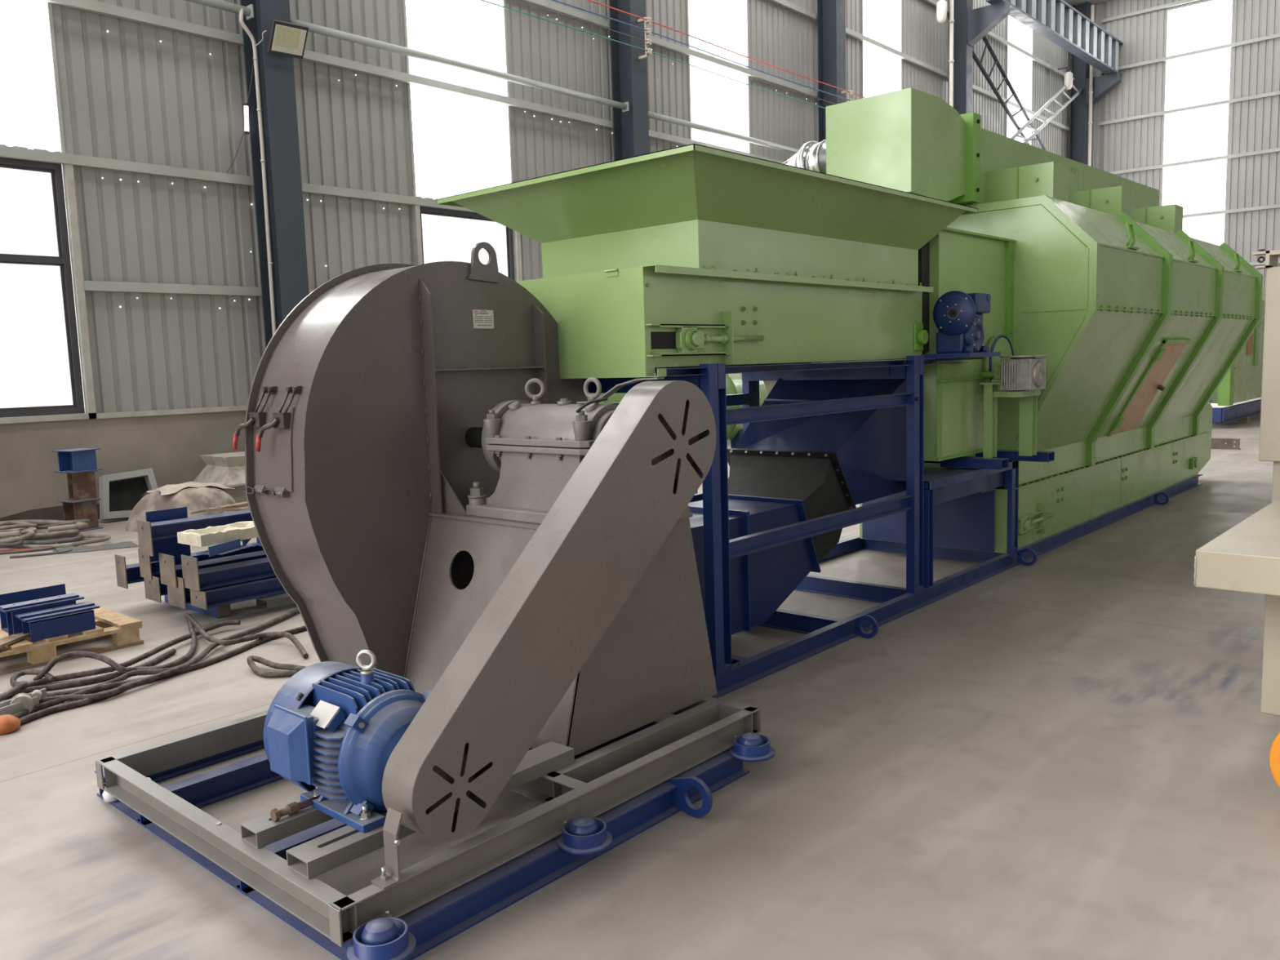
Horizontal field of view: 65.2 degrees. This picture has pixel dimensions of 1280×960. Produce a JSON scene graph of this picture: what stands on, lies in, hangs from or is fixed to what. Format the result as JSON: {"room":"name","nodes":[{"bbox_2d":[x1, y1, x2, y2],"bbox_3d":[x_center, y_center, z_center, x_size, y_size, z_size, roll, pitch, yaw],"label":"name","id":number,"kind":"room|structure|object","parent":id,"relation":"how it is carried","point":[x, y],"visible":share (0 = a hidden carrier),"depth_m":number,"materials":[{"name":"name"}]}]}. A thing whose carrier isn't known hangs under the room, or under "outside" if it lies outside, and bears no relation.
{"room":"factory floor","nodes":[
{"label":"factory floor","id":0,"kind":"room"},
{"bbox_2d":[0,0,1071,518],"bbox_3d":[-0.167,-7.136,18.159,0.250,13.200,46.200,4,9,41],"label":"wall","id":1,"kind":"structure","parent":0,"point":[73,81],"depth_m":13.54,"materials":[{"name":"metal"}]},
{"bbox_2d":[0,156,96,418],"bbox_3d":[-7.109,-2.008,10.579,0.150,2.850,2.250,4,9,41],"label":"window","id":2,"kind":"structure","parent":1,"relation":"in","point":[63,260],"depth_m":11.28,"materials":[{"name":"black metal"}]},
{"bbox_2d":[0,503,99,520],"bbox_3d":[-6.736,0.421,11.154,0.005,0.210,1.700,4,9,41],"label":"sheet","id":3,"kind":"object","parent":1,"relation":"attached to","point":[55,513],"visible":0.4,"depth_m":11.20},
{"bbox_2d":[0,405,247,423],"bbox_3d":[0.026,-1.757,18.623,0.100,0.070,46.000,4,9,41],"label":"trim","id":4,"kind":"structure","parent":1,"relation":"attached to","point":[188,411],"depth_m":11.70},
{"bbox_2d":[84,280,315,296],"bbox_3d":[-4.798,-2.456,13.082,0.075,0.110,4.620,4,9,41],"label":"trim","id":5,"kind":"structure","parent":1,"relation":"attached to","point":[92,286],"depth_m":12.07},
{"bbox_2d":[0,145,474,212],"bbox_3d":[-0.045,-4.606,18.278,0.075,0.110,46.000,4,9,41],"label":"trim","id":6,"kind":"structure","parent":1,"relation":"attached to","point":[9,152],"depth_m":12.12,"materials":[{"name":"metal"}]},
{"bbox_2d":[39,0,784,163],"bbox_3d":[-0.099,-6.323,18.079,0.075,0.110,46.000,4,9,41],"label":"trim","id":7,"kind":"structure","parent":1,"relation":"attached to","point":[95,6],"depth_m":13.90,"materials":[{"name":"metal"}]},
{"bbox_2d":[411,204,522,281],"bbox_3d":[-2.626,-2.728,15.587,0.150,2.850,2.030,4,9,41],"label":"window","id":8,"kind":"structure","parent":1,"relation":"in","point":[513,244],"depth_m":15.43,"materials":[{"name":"grey metal"}]},
{"bbox_2d":[520,0,817,97],"bbox_3d":[-0.150,-7.991,17.886,0.075,0.110,46.000,4,9,41],"label":"trim","id":9,"kind":"structure","parent":1,"relation":"attached to","point":[545,4],"depth_m":18.98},
{"bbox_2d":[768,0,1070,132],"bbox_3d":[-0.202,-9.649,17.693,0.075,0.110,46.000,4,9,41],"label":"trim","id":10,"kind":"structure","parent":1,"relation":"attached to","point":[784,3],"depth_m":25.30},
{"bbox_2d":[923,0,1065,77],"bbox_3d":[-0.254,-11.337,17.498,0.075,0.110,46.000,4,9,41],"label":"trim","id":11,"kind":"structure","parent":1,"relation":"attached to","point":[933,2],"depth_m":30.75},
{"bbox_2d":[0,397,1279,959],"bbox_3d":[8.073,0.084,11.885,21.650,0.200,46.300,4,9,41],"label":"floor","id":12,"kind":"structure","parent":0,"point":[1064,755],"depth_m":3.69,"materials":[{"name":"concrete"}]},
{"bbox_2d":[0,688,46,734],"bbox_3d":[-2.997,1.100,4.781,0.168,0.100,0.441,-3,7,-12],"label":"hook block","id":13,"kind":"object","parent":12,"relation":"on","point":[9,723],"visible":0.97,"depth_m":4.81,"materials":[{"name":"metal"}]},
{"bbox_2d":[0,669,56,701],"bbox_3d":[-3.269,1.069,5.197,0.247,0.053,0.421,0,7,12],"label":"rope","id":14,"kind":"object","parent":12,"relation":"on","point":[17,686],"visible":0.99,"depth_m":5.29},
{"bbox_2d":[0,533,84,547],"bbox_3d":[-6.397,0.613,10.052,1.517,0.075,0.492,-2,7,-1],"label":"hose","id":15,"kind":"object","parent":12,"relation":"on","point":[78,536],"visible":0.5,"depth_m":9.98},
{"bbox_2d":[0,528,79,540],"bbox_3d":[-6.470,0.581,10.038,1.540,0.088,0.593,-4,7,-15],"label":"hose","id":16,"kind":"object","parent":15,"relation":"on","point":[60,533],"visible":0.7,"depth_m":10.03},
{"bbox_2d":[0,528,35,543],"bbox_3d":[-6.436,0.567,9.787,0.906,0.088,0.637,-2,7,-1],"label":"hose","id":17,"kind":"object","parent":16,"relation":"on","point":[31,533],"visible":0.78,"depth_m":9.77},
{"bbox_2d":[0,527,37,537],"bbox_3d":[-6.766,0.542,9.970,1.459,0.074,0.348,-2,7,0],"label":"hose","id":18,"kind":"object","parent":17,"relation":"on","point":[34,529],"visible":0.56,"depth_m":9.98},
{"bbox_2d":[0,520,88,537],"bbox_3d":[-6.146,0.483,10.065,0.985,0.088,0.905,4,9,41],"label":"hose","id":19,"kind":"object","parent":18,"relation":"on","point":[78,525],"visible":0.89,"depth_m":9.97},
{"bbox_2d":[13,534,111,548],"bbox_3d":[-5.925,0.597,9.996,1.425,0.074,0.577,0,7,17],"label":"hose","id":20,"kind":"object","parent":12,"relation":"on","point":[102,538],"visible":0.7,"depth_m":9.71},
{"bbox_2d":[0,606,143,675],"bbox_3d":[-3.640,0.954,5.918,0.785,0.167,1.075,4,9,41],"label":"wooden pallet","id":21,"kind":"object","parent":12,"relation":"on","point":[123,629],"visible":0.73,"depth_m":5.88,"materials":[{"name":"brown wood"}]},
{"bbox_2d":[0,583,66,632],"bbox_3d":[-3.656,0.772,6.061,0.108,0.213,0.365,4,9,41],"label":"steel angle","id":22,"kind":"object","parent":21,"relation":"on","point":[58,589],"visible":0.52,"depth_m":6.06,"materials":[{"name":"blue paint"}]},
{"bbox_2d":[0,592,84,635],"bbox_3d":[-3.523,0.800,5.909,0.120,0.184,0.420,4,9,41],"label":"steel angle","id":23,"kind":"object","parent":21,"relation":"on","point":[14,624],"depth_m":5.83,"materials":[{"name":"blue paint"}]},
{"bbox_2d":[14,601,99,641],"bbox_3d":[-3.392,0.825,5.849,0.158,0.140,0.410,4,9,41],"label":"steel angle","id":24,"kind":"object","parent":21,"relation":"on","point":[76,622],"depth_m":5.79,"materials":[{"name":"blue paint"}]},
{"bbox_2d":[0,678,151,702],"bbox_3d":[-2.896,1.088,5.154,0.681,0.034,0.055,-5,8,-29],"label":"rope","id":25,"kind":"object","parent":12,"relation":"on","point":[112,685],"visible":0.48,"depth_m":5.19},
{"bbox_2d":[57,498,103,531],"bbox_3d":[-6.079,0.376,10.870,0.312,0.325,0.300,3,8,34],"label":"beam offcut","id":26,"kind":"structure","parent":12,"relation":"on","point":[84,509],"depth_m":10.83,"materials":[{"name":"metal"}]},
{"bbox_2d":[65,470,100,502],"bbox_3d":[-6.063,0.057,10.863,0.275,0.310,0.286,-8,9,-42],"label":"beam offcut","id":27,"kind":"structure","parent":26,"relation":"on","point":[82,486],"depth_m":10.79,"materials":[{"name":"metal"}]},
{"bbox_2d":[52,448,102,473],"bbox_3d":[-6.084,-0.212,10.817,0.338,0.235,0.325,2,7,28],"label":"beam offcut","id":28,"kind":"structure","parent":27,"relation":"on","point":[77,460],"depth_m":10.78,"materials":[{"name":"blue paint"}]},
{"bbox_2d":[32,650,133,680],"bbox_3d":[-3.010,1.001,5.409,0.482,0.145,0.108,-3,7,-10],"label":"rope","id":29,"kind":"object","parent":12,"relation":"on","point":[48,667],"visible":0.97,"depth_m":5.41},
{"bbox_2d":[4,648,176,699],"bbox_3d":[-2.931,1.057,5.425,0.194,0.034,0.957,3,8,35],"label":"rope","id":30,"kind":"object","parent":12,"relation":"on","point":[113,675],"visible":0.81,"depth_m":5.31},
{"bbox_2d":[52,541,138,553],"bbox_3d":[-5.219,0.638,9.599,0.774,0.035,0.304,-5,7,-25],"label":"rag","id":31,"kind":"object","parent":12,"relation":"on","point":[126,544],"visible":0.98,"depth_m":9.56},
{"bbox_2d":[39,662,191,703],"bbox_3d":[-2.740,1.073,5.117,0.216,0.034,0.932,4,9,41],"label":"rope","id":32,"kind":"object","parent":12,"relation":"on","point":[129,686],"visible":0.77,"depth_m":5.10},
{"bbox_2d":[0,619,240,695],"bbox_3d":[-2.872,1.006,5.707,0.236,0.064,1.495,2,7,28],"label":"rope","id":33,"kind":"object","parent":12,"relation":"on","point":[129,663],"visible":0.88,"depth_m":5.58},
{"bbox_2d":[98,467,158,520],"bbox_3d":[-5.905,0.176,11.570,0.253,0.576,0.689,4,9,41],"label":"frame","id":34,"kind":"object","parent":12,"relation":"on","point":[120,492],"visible":0.71,"depth_m":11.54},
{"bbox_2d":[12,607,299,718],"bbox_3d":[-2.545,0.987,5.846,0.273,0.047,2.502,0,7,17],"label":"rope","id":35,"kind":"object","parent":12,"relation":"on","point":[40,706],"visible":0.72,"depth_m":5.40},
{"bbox_2d":[19,625,306,724],"bbox_3d":[-2.453,1.022,5.604,0.104,0.034,2.135,2,7,27],"label":"rope","id":36,"kind":"object","parent":12,"relation":"on","point":[55,708],"visible":0.63,"depth_m":5.46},
{"bbox_2d":[136,613,197,670],"bbox_3d":[-2.730,0.955,5.978,0.230,0.094,1.018,-3,7,-9],"label":"rope","id":37,"kind":"object","parent":12,"relation":"on","point":[193,636],"visible":0.86,"depth_m":5.70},
{"bbox_2d":[125,485,235,531],"bbox_3d":[-4.993,0.275,11.033,1.059,0.422,1.243,4,9,41],"label":"heap","id":38,"kind":"object","parent":12,"relation":"on","point":[208,496],"visible":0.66,"depth_m":10.70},
{"bbox_2d":[142,481,235,496],"bbox_3d":[-5.017,0.118,11.143,0.640,0.203,0.882,4,9,41],"label":"cardboard sheet","id":39,"kind":"object","parent":38,"relation":"on","point":[174,488],"visible":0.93,"depth_m":10.91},
{"bbox_2d":[164,594,231,617],"bbox_3d":[-3.094,0.839,6.975,0.830,0.118,0.090,4,9,41],"label":"block","id":40,"kind":"object","parent":12,"relation":"on","point":[224,611],"visible":0.4,"depth_m":6.72,"materials":[{"name":"blue paint"}]},
{"bbox_2d":[114,554,159,588],"bbox_3d":[-3.227,0.576,7.427,0.165,0.225,1.200,4,9,41],"label":"beam","id":41,"kind":"structure","parent":40,"relation":"on","point":[126,574],"depth_m":7.01,"materials":[{"name":"metal"}]},
{"bbox_2d":[143,575,168,602],"bbox_3d":[-2.923,0.675,7.405,0.240,0.175,1.350,4,9,41],"label":"beam","id":42,"kind":"structure","parent":40,"relation":"on","point":[154,589],"depth_m":6.91,"materials":[{"name":"metal"}]},
{"bbox_2d":[137,542,263,579],"bbox_3d":[-2.979,0.509,7.418,0.180,0.200,1.350,4,9,41],"label":"beam","id":43,"kind":"structure","parent":42,"relation":"on","point":[147,568],"depth_m":6.99,"materials":[{"name":"metal"}]},
{"bbox_2d":[145,506,191,562],"bbox_3d":[-3.346,0.375,7.019,0.185,0.355,0.280,4,9,41],"label":"steel plate","id":44,"kind":"object","parent":43,"relation":"on","point":[170,546],"visible":0.46,"depth_m":6.96,"materials":[{"name":"blue paint"}]},
{"bbox_2d":[190,575,285,609],"bbox_3d":[-2.418,0.699,6.983,0.215,0.117,1.350,4,9,41],"label":"beam","id":45,"kind":"structure","parent":40,"relation":"on","point":[211,597],"depth_m":6.65,"materials":[{"name":"metal"}]},
{"bbox_2d":[181,554,275,591],"bbox_3d":[-2.466,0.530,6.976,0.225,0.217,1.350,4,9,41],"label":"beam","id":46,"kind":"structure","parent":45,"relation":"on","point":[196,579],"depth_m":6.62,"materials":[{"name":"metal"}]},
{"bbox_2d":[195,538,252,556],"bbox_3d":[-2.760,0.437,6.579,0.200,0.067,0.374,0,7,17],"label":"channel","id":47,"kind":"object","parent":46,"relation":"on","point":[234,545],"visible":1,"depth_m":6.53,"materials":[{"name":"blue paint"}]},
{"bbox_2d":[240,538,250,546],"bbox_3d":[-2.765,0.411,6.882,0.124,0.048,0.368,-3,7,-13],"label":"channel","id":48,"kind":"object","parent":46,"relation":"on","point":[245,542],"visible":0.21,"depth_m":6.79,"materials":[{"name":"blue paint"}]},
{"bbox_2d":[177,520,258,546],"bbox_3d":[-2.803,0.359,6.774,0.300,0.081,0.520,3,8,37],"label":"tray","id":49,"kind":"object","parent":48,"relation":"on","point":[210,535],"visible":0.87,"depth_m":6.65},
{"bbox_2d":[193,451,247,502],"bbox_3d":[-4.783,-0.003,12.335,0.880,0.660,1.170,4,9,41],"label":"hood","id":50,"kind":"object","parent":12,"relation":"on","point":[227,469],"visible":0.25,"depth_m":11.88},
{"bbox_2d":[184,613,308,658],"bbox_3d":[-2.425,0.940,6.019,1.314,0.092,0.291,2,8,30],"label":"rope","id":51,"kind":"object","parent":12,"relation":"on","point":[269,634],"visible":1,"depth_m":5.95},
{"bbox_2d":[240,0,309,346],"bbox_3d":[-4.670,-6.329,12.404,0.640,13.200,0.500,4,9,41],"label":"steel column","id":52,"kind":"structure","parent":12,"relation":"on","point":[276,72],"depth_m":12.61,"materials":[{"name":"metal"}]},
{"bbox_2d":[183,0,253,20],"bbox_3d":[-6.615,-5.441,10.217,0.140,0.150,5.544,4,9,41],"label":"pipe","id":53,"kind":"object","parent":52,"relation":"attached to","point":[248,11],"visible":1,"depth_m":12.02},
{"bbox_2d":[239,8,275,335],"bbox_3d":[-4.705,-2.736,12.530,0.072,6.038,0.204,4,9,41],"label":"conduit pipe","id":54,"kind":"object","parent":52,"relation":"attached to","point":[259,109],"visible":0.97,"depth_m":12.43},
{"bbox_2d":[255,19,308,58],"bbox_3d":[-4.390,-5.399,12.301,0.441,0.359,0.502,4,9,41],"label":"floodlight","id":55,"kind":"object","parent":52,"relation":"attached to","point":[286,38],"visible":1,"depth_m":12.21,"materials":[{"name":"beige glass"}]},
{"bbox_2d":[290,17,629,112],"bbox_3d":[-2.374,-6.122,14.954,0.140,0.150,6.434,4,9,41],"label":"pipe","id":56,"kind":"object","parent":52,"relation":"attached to","point":[313,28],"visible":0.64,"depth_m":14.52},
{"bbox_2d":[256,592,294,608],"bbox_3d":[-2.488,0.836,7.116,0.150,0.055,0.435,4,9,41],"label":"channel","id":57,"kind":"object","parent":12,"relation":"on","point":[281,599],"visible":0.48,"depth_m":7.00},
{"bbox_2d":[246,655,305,677],"bbox_3d":[-1.946,1.014,5.394,0.507,0.067,0.173,1,7,20],"label":"rope","id":58,"kind":"object","parent":12,"relation":"on","point":[292,669],"visible":0.83,"depth_m":5.43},
{"bbox_2d":[94,721,774,959],"bbox_3d":[-0.798,1.103,3.836,2.023,0.175,1.845,4,9,41],"label":"frame","id":59,"kind":"object","parent":12,"relation":"on","point":[583,839],"visible":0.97,"depth_m":3.22,"materials":[{"name":"blue paint"}]},
{"bbox_2d":[346,916,416,959],"bbox_3d":[-0.677,1.192,2.613,0.175,0.077,0.175,4,9,41],"label":"cup","id":60,"kind":"object","parent":59,"relation":"on","point":[384,938],"depth_m":2.58,"materials":[{"name":"blue paint"}]},
{"bbox_2d":[94,241,760,946],"bbox_3d":[-0.685,0.040,3.905,1.704,2.044,2.293,4,9,41],"label":"fan","id":61,"kind":"object","parent":59,"relation":"on","point":[483,561],"visible":1,"depth_m":3.82,"materials":[{"name":"metal"}]},
{"bbox_2d":[556,816,612,855],"bbox_3d":[-0.176,1.112,3.173,0.175,0.077,0.175,4,9,41],"label":"cup","id":62,"kind":"object","parent":59,"relation":"on","point":[581,835],"depth_m":3.13,"materials":[{"name":"blue paint"}]},
{"bbox_2d":[728,732,774,762],"bbox_3d":[0.431,1.014,3.850,0.175,0.077,0.175,4,9,41],"label":"cup","id":63,"kind":"object","parent":59,"relation":"on","point":[752,747],"depth_m":3.81,"materials":[{"name":"blue paint"}]},
{"bbox_2d":[608,0,649,160],"bbox_3d":[-0.169,-7.052,17.430,0.640,13.200,0.500,4,9,41],"label":"steel column","id":64,"kind":"structure","parent":12,"relation":"on","point":[628,73],"depth_m":17.42,"materials":[{"name":"metal"}]},
{"bbox_2d":[637,17,651,59],"bbox_3d":[0.068,-7.574,17.142,0.300,0.650,0.099,4,9,41],"label":"rack","id":65,"kind":"object","parent":64,"relation":"attached to","point":[648,21],"visible":1,"depth_m":17.07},
{"bbox_2d":[480,0,825,108],"bbox_3d":[2.141,-7.633,19.328,0.019,0.054,21.100,4,9,41],"label":"power line","id":66,"kind":"object","parent":65,"relation":"attached to","point":[480,0],"visible":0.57,"depth_m":16.80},
{"bbox_2d":[515,0,836,104],"bbox_3d":[2.136,-7.787,19.310,0.012,0.047,21.100,4,9,41],"label":"power line","id":67,"kind":"object","parent":65,"relation":"attached to","point":[516,0],"visible":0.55,"depth_m":17.45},
{"bbox_2d":[551,0,849,101],"bbox_3d":[2.131,-7.960,19.290,0.023,0.058,21.100,4,9,41],"label":"power line","id":68,"kind":"object","parent":65,"relation":"attached to","point":[552,0],"visible":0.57,"depth_m":17.91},
{"bbox_2d":[586,0,866,97],"bbox_3d":[2.125,-8.134,19.270,0.023,0.058,21.100,4,9,41],"label":"power line","id":69,"kind":"object","parent":65,"relation":"attached to","point":[587,0],"visible":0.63,"depth_m":18.38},
{"bbox_2d":[648,111,799,153],"bbox_3d":[2.128,-6.815,19.984,0.140,0.150,6.464,4,9,41],"label":"pipe","id":70,"kind":"object","parent":64,"relation":"attached to","point":[651,115],"visible":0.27,"depth_m":19.27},
{"bbox_2d":[586,373,768,493],"bbox_3d":[0.119,-0.258,9.104,0.859,1.610,2.500,4,9,41],"label":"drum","id":71,"kind":"object","parent":12,"relation":"on","point":[733,381],"visible":0.06,"depth_m":9.40,"materials":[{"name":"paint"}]},
{"bbox_2d":[817,0,846,142],"bbox_3d":[4.341,-7.776,22.467,0.640,13.200,0.500,4,9,41],"label":"steel column","id":72,"kind":"structure","parent":12,"relation":"on","point":[831,14],"depth_m":22.27,"materials":[{"name":"metal"}]},
{"bbox_2d":[582,351,1202,697],"bbox_3d":[2.944,-0.272,8.476,1.726,1.607,9.680,4,9,41],"label":"support frame","id":73,"kind":"object","parent":12,"relation":"on","point":[928,485],"visible":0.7,"depth_m":6.16,"materials":[{"name":"blue paint"}]},
{"bbox_2d":[516,264,933,378],"bbox_3d":[0.505,-0.871,5.770,1.233,0.487,2.716,4,9,41],"label":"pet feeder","id":74,"kind":"object","parent":73,"relation":"on","point":[628,322],"visible":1,"depth_m":4.81,"materials":[{"name":"green paint"}]},
{"bbox_2d":[435,143,977,286],"bbox_3d":[0.525,-1.362,5.824,1.750,0.477,2.855,4,9,41],"label":"hopper","id":75,"kind":"object","parent":74,"relation":"on","point":[693,205],"visible":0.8,"depth_m":5.01,"materials":[{"name":"green paint"}]},
{"bbox_2d":[688,366,906,634],"bbox_3d":[0.632,0.062,6.030,1.030,1.420,2.560,4,9,41],"label":"air duct","id":76,"kind":"object","parent":73,"relation":"attached to","point":[784,472],"visible":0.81,"depth_m":6.29,"materials":[{"name":"metal"}]},
{"bbox_2d":[734,366,906,504],"bbox_3d":[1.230,-0.299,6.638,0.980,0.880,0.790,4,9,41],"label":"hood","id":77,"kind":"object","parent":76,"relation":"attached to","point":[865,450],"depth_m":6.49,"materials":[{"name":"blue paint"}]},
{"bbox_2d":[920,351,1000,358],"bbox_3d":[2.057,-0.812,6.519,0.400,0.029,0.480,4,9,41],"label":"shelf","id":78,"kind":"object","parent":73,"relation":"attached to","point":[959,355],"depth_m":6.33,"materials":[{"name":"metal"}]},
{"bbox_2d":[933,290,991,353],"bbox_3d":[2.074,-1.013,6.464,0.336,0.397,0.376,4,9,41],"label":"worm gearbox","id":79,"kind":"object","parent":73,"relation":"on","point":[958,315],"visible":0.98,"depth_m":6.34,"materials":[{"name":"blue paint"}]},
{"bbox_2d":[831,195,1262,553],"bbox_3d":[3.960,-1.057,9.620,2.415,2.623,7.550,4,9,41],"label":"dryer","id":80,"kind":"object","parent":73,"relation":"on","point":[1137,326],"visible":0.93,"depth_m":7.65,"materials":[{"name":"green paint"}]},
{"bbox_2d":[825,87,1183,232],"bbox_3d":[3.717,-2.569,8.978,1.200,0.765,5.940,4,9,41],"label":"duct","id":81,"kind":"object","parent":80,"relation":"on","point":[912,140],"visible":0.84,"depth_m":7.21,"materials":[{"name":"metal"}]},
{"bbox_2d":[782,139,826,173],"bbox_3d":[1.333,-2.105,7.896,0.394,1.080,0.991,-7,9,-40],"label":"vent elbow","id":82,"kind":"object","parent":81,"relation":"attached to","point":[812,157],"visible":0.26,"depth_m":7.64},
{"bbox_2d":[986,161,1068,203],"bbox_3d":[2.937,-2.179,7.603,0.505,0.355,0.345,4,9,41],"label":"hood","id":83,"kind":"object","parent":81,"relation":"attached to","point":[1051,179],"depth_m":7.47,"materials":[{"name":"green paint"}]},
{"bbox_2d":[1068,186,1133,219],"bbox_3d":[4.020,-2.355,8.812,0.505,0.360,0.350,4,9,41],"label":"hood","id":84,"kind":"object","parent":81,"relation":"attached to","point":[1114,201],"depth_m":8.63,"materials":[{"name":"green paint"}]},
{"bbox_2d":[1133,204,1183,232],"bbox_3d":[5.138,-2.539,10.060,0.505,0.370,0.320,4,9,41],"label":"hood","id":85,"kind":"object","parent":81,"relation":"attached to","point":[1166,217],"depth_m":9.88,"materials":[{"name":"green paint"}]},
{"bbox_2d":[978,355,1046,391],"bbox_3d":[2.520,-0.738,6.897,0.540,0.233,0.302,4,9,41],"label":"motor","id":86,"kind":"object","parent":80,"relation":"on","point":[1020,372],"visible":0.98,"depth_m":6.72,"materials":[{"name":"metal"}]},
{"bbox_2d":[948,0,954,107],"bbox_3d":[8.218,-8.256,26.446,0.135,13.000,0.135,4,9,41],"label":"conduit pipe","id":87,"kind":"object","parent":12,"relation":"on","point":[951,21],"visible":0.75,"depth_m":26.07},
{"bbox_2d":[953,0,973,114],"bbox_3d":[8.818,-8.494,27.468,0.640,13.200,0.500,4,9,41],"label":"steel column","id":88,"kind":"structure","parent":12,"relation":"on","point":[962,51],"depth_m":27.11,"materials":[{"name":"metal"}]},
{"bbox_2d":[972,35,1046,150],"bbox_3d":[11.294,-11.329,29.975,0.108,3.494,7.046,4,9,41],"label":"brace","id":89,"kind":"object","parent":88,"relation":"attached to","point":[988,46],"visible":0.62,"depth_m":29.11,"materials":[{"name":"paint"}]},
{"bbox_2d":[967,0,1123,106],"bbox_3d":[12.352,-13.130,29.982,1.020,1.910,10.400,4,9,41],"label":"girder","id":90,"kind":"object","parent":88,"relation":"attached to","point":[1058,21],"visible":0.99,"depth_m":29.61,"materials":[{"name":"metal"}]},
{"bbox_2d":[1069,0,1091,164],"bbox_3d":[15.133,-9.508,34.520,0.640,13.200,0.500,4,9,41],"label":"steel column","id":91,"kind":"structure","parent":12,"relation":"on","point":[1079,110],"depth_m":34.14,"materials":[{"name":"metal"}]},
{"bbox_2d":[1010,77,1083,143],"bbox_3d":[12.725,-11.500,31.501,0.124,3.293,7.247,4,9,41],"label":"brace","id":92,"kind":"object","parent":91,"relation":"attached to","point":[1061,90],"visible":0.77,"depth_m":31.60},
{"bbox_2d":[1087,4,1094,166],"bbox_3d":[15.271,-9.357,34.053,0.135,13.000,0.135,4,9,41],"label":"conduit pipe","id":93,"kind":"object","parent":12,"relation":"on","point":[1092,6],"visible":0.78,"depth_m":33.64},
{"bbox_2d":[1210,437,1240,449],"bbox_3d":[8.825,-0.590,15.914,1.270,0.165,0.091,4,9,41],"label":"channel","id":94,"kind":"object","parent":12,"relation":"on","point":[1216,443],"visible":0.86,"depth_m":15.59,"materials":[{"name":"metal"}]},
{"bbox_2d":[1193,501,1279,715],"bbox_3d":[3.531,0.634,4.114,1.896,0.777,1.656,4,9,41],"label":"table","id":95,"kind":"object","parent":12,"relation":"on","point":[1245,557],"visible":1,"depth_m":4.13,"materials":[{"name":"beige paint"}]},
{"bbox_2d":[1208,288,1265,422],"bbox_3d":[12.676,-2.846,22.462,2.320,2.900,6.500,4,9,41],"label":"machine","id":96,"kind":"object","parent":12,"relation":"on","point":[1242,381],"visible":0.27,"depth_m":20.58,"materials":[{"name":"green paint"}]},
{"bbox_2d":[1252,248,1279,502],"bbox_3d":[4.792,-0.313,5.910,1.890,2.165,1.220,4,9,41],"label":"machine housing","id":97,"kind":"object","parent":12,"relation":"on","point":[1269,431],"visible":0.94,"depth_m":5.98,"materials":[{"name":"beige paint"}]},
{"bbox_2d":[1269,731,1279,787],"bbox_3d":[2.338,0.970,3.385,0.350,0.350,0.130,4,9,41],"label":"wheel","id":98,"kind":"object","parent":12,"relation":"on","point":[1274,754],"visible":1,"depth_m":3.46,"materials":[{"name":"paint"}]},
{"bbox_2d":[1091,0,1279,288],"bbox_3d":[23.199,-9.008,28.050,21.400,13.200,0.250,4,9,41],"label":"wall","id":99,"kind":"structure","parent":0,"point":[1253,68],"depth_m":32.18,"materials":[{"name":"metal"}]},
{"bbox_2d":[1102,0,1198,22],"bbox_3d":[23.253,-14.925,26.953,20.500,0.100,0.075,4,9,41],"label":"trim","id":100,"kind":"structure","parent":99,"relation":"attached to","point":[1182,2],"depth_m":32.78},
{"bbox_2d":[1099,90,1279,125],"bbox_3d":[23.356,-11.599,27.338,20.500,0.100,0.075,4,9,41],"label":"trim","id":101,"kind":"structure","parent":99,"relation":"attached to","point":[1275,93],"depth_m":32.22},
{"bbox_2d":[1100,33,1279,73],"bbox_3d":[23.304,-13.287,27.142,20.500,0.100,0.075,4,9,41],"label":"trim","id":102,"kind":"structure","parent":99,"relation":"attached to","point":[1274,36],"depth_m":31.90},
{"bbox_2d":[1109,147,1279,174],"bbox_3d":[23.408,-9.911,27.534,20.500,0.100,0.075,4,9,41],"label":"trim","id":103,"kind":"structure","parent":99,"relation":"attached to","point":[1277,149],"depth_m":32.28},
{"bbox_2d":[1182,204,1279,217],"bbox_3d":[23.461,-8.223,27.730,20.500,0.100,0.075,4,9,41],"label":"trim","id":104,"kind":"structure","parent":99,"relation":"attached to","point":[1277,206],"depth_m":31.79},
{"bbox_3d":[-2.484,0.748,7.604,0.900,0.118,0.090,4,9,41],"label":"block","id":105,"kind":"object","parent":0,"visible":0},
{"bbox_2d":[167,576,191,608],"bbox_3d":[-2.631,0.668,7.129,0.250,0.205,1.350,4,9,41],"label":"beam","id":106,"kind":"structure","parent":105,"relation":"on","point":[179,597],"depth_m":6.62,"materials":[{"name":"metal"}]},
{"bbox_2d":[158,550,266,587],"bbox_3d":[-2.694,0.527,7.145,0.230,0.210,1.350,4,9,41],"label":"beam","id":107,"kind":"structure","parent":106,"relation":"on","point":[169,571],"depth_m":6.72,"materials":[{"name":"metal"}]},
{"bbox_2d":[136,509,253,556],"bbox_3d":[-3.004,0.338,7.051,0.210,0.230,0.950,4,9,41],"label":"beam","id":108,"kind":"structure","parent":107,"relation":"on","point":[148,531],"depth_m":6.84,"materials":[{"name":"metal"}]},
{"label":"outside","id":109,"kind":"structure","parent":0,"visible":0},
{"bbox_3d":[6.692,0.832,7.628,140.000,0.180,160.000,4,9,41],"label":"ground","id":110,"kind":"structure","parent":109,"visible":0},
{"bbox_2d":[0,321,57,408],"bbox_3d":[-13.789,-1.726,20.552,3.152,3.185,3.308,4,9,41],"label":"tree","id":111,"kind":"object","parent":110,"relation":"on","point":[5,349],"visible":0.68,"depth_m":20.79,"materials":[{"name":"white plant"}]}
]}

